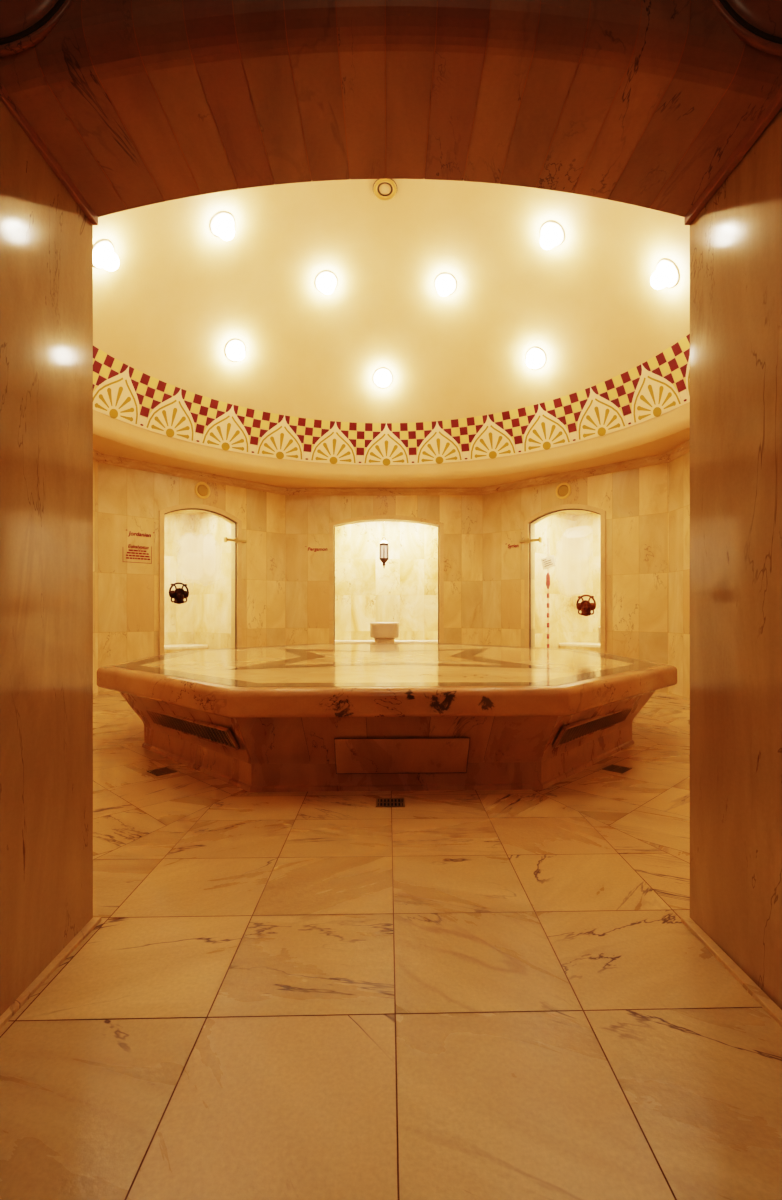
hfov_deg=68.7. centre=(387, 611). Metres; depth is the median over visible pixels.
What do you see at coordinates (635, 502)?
wall
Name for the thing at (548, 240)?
diffuser
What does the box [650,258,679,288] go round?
ceiling lamp
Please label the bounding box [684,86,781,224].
trim
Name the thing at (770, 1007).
trim
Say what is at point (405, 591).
wall
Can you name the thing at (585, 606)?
door
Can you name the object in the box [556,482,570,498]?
wall speaker
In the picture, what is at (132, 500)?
wall
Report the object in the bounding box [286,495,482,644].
wall
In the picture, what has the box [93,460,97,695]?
wall
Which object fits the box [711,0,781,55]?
boss
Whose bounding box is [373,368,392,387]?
ceiling lamp
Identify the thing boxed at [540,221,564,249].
ceiling lamp
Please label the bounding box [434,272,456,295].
ceiling lamp
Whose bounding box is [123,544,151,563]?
notice
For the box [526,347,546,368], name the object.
ceiling lamp
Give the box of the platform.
[97,644,676,791]
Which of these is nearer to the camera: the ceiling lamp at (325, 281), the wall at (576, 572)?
the ceiling lamp at (325, 281)
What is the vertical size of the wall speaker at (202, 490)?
0.228 m
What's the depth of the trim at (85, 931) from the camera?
1.58 m
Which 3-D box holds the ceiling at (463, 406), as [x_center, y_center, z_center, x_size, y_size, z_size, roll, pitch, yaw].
[-0.050,-3.148,5.100,9.197,2.497,9.197,0,0,27]
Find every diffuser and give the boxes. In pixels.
[99,249,118,270]
[217,221,234,240]
[231,345,244,360]
[320,278,333,293]
[377,373,388,386]
[437,280,450,295]
[526,353,539,367]
[540,230,556,249]
[650,268,670,288]
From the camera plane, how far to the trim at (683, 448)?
7.89 m
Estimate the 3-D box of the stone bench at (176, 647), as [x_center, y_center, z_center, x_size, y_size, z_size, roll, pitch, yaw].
[-3.667,0.762,8.802,0.510,0.465,1.680,0,0,45]
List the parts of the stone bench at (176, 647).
seat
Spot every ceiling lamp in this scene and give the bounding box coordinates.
[93,239,118,270]
[209,211,234,240]
[224,339,245,361]
[315,270,336,293]
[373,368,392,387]
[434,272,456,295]
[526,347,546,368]
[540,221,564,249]
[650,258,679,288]
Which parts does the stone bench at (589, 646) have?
seat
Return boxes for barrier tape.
[546,573,549,647]
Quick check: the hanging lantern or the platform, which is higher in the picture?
the hanging lantern
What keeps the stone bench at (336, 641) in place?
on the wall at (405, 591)
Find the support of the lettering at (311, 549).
attached to the wall at (308, 517)
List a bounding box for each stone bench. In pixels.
[164,644,207,653]
[335,640,437,643]
[559,642,599,651]
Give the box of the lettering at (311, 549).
[305,546,326,551]
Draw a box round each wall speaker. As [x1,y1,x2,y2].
[195,482,209,498]
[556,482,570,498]
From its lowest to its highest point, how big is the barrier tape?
1.600 m
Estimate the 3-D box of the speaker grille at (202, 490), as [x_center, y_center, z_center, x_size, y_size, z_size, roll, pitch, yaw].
[-2.539,-1.664,7.828,0.024,0.158,0.158,0,0,45]
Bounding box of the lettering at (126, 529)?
[126,529,153,536]
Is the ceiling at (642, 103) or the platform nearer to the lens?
the ceiling at (642, 103)
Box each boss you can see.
[0,0,73,56]
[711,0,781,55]
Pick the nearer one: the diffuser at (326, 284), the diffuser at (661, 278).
the diffuser at (661, 278)
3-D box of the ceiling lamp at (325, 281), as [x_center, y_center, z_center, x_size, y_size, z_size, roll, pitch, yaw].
[-0.731,-3.855,6.740,0.252,0.254,0.256,0,0,27]
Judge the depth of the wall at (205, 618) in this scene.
9.31 m
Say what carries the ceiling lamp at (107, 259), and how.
attached to the ceiling at (463, 406)
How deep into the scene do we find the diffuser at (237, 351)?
6.85 m
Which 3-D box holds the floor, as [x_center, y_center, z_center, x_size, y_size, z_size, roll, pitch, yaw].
[0.000,1.002,3.415,8.400,0.004,11.570,0,0,0]
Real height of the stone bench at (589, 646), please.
0.495 m
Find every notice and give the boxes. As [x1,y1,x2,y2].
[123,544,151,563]
[541,555,555,569]
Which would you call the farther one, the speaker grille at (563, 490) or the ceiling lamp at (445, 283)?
the speaker grille at (563, 490)
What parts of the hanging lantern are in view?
glass pane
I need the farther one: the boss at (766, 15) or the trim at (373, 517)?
the trim at (373, 517)
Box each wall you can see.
[0,100,92,1015]
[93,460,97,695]
[98,463,285,694]
[164,510,230,648]
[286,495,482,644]
[335,521,437,639]
[483,463,668,694]
[535,510,599,648]
[669,452,689,700]
[690,108,781,1009]
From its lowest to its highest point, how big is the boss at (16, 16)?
0.500 m
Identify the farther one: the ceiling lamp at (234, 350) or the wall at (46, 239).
the ceiling lamp at (234, 350)
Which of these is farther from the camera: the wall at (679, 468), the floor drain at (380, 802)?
the wall at (679, 468)
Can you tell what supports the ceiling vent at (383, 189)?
in the ceiling at (463, 406)
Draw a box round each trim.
[0,82,97,224]
[0,917,100,1028]
[93,439,689,494]
[329,515,443,643]
[681,917,781,1026]
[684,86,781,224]
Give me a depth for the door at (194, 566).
7.83 m
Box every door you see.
[159,504,246,654]
[519,504,605,652]
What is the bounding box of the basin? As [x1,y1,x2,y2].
[370,622,398,643]
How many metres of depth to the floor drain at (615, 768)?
3.64 m
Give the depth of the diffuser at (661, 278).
5.22 m
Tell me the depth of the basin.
8.99 m
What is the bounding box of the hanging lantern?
[380,536,387,567]
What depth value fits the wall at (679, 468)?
6.62 m
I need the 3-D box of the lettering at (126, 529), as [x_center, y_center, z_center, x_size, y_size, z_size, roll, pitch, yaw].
[-3.130,-0.983,7.233,0.004,0.086,0.355,0,0,45]
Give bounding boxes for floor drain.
[147,767,176,775]
[376,798,404,806]
[602,764,631,772]
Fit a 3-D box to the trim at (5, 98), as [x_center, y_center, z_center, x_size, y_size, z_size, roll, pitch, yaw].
[-0.948,-1.268,1.577,0.020,0.033,0.553,0,0,0]
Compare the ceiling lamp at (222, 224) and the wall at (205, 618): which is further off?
the wall at (205, 618)
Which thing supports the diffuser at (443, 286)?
attached to the ceiling lamp at (445, 283)
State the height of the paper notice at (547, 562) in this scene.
0.204 m
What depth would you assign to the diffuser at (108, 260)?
5.12 m
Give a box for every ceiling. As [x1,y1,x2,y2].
[0,0,781,216]
[93,179,689,487]
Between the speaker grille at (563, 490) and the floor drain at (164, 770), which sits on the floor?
the floor drain at (164, 770)
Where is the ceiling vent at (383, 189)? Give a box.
[373,179,396,200]
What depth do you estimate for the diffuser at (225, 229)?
5.70 m
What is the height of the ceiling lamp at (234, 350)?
0.258 m
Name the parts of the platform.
panel, grille frame, panel, access panel, grille frame, panel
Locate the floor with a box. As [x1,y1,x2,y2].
[0,693,781,1199]
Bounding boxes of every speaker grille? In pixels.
[197,485,207,495]
[558,485,568,496]
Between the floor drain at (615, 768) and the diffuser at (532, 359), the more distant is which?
the diffuser at (532, 359)
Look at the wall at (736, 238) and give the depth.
1.59 m

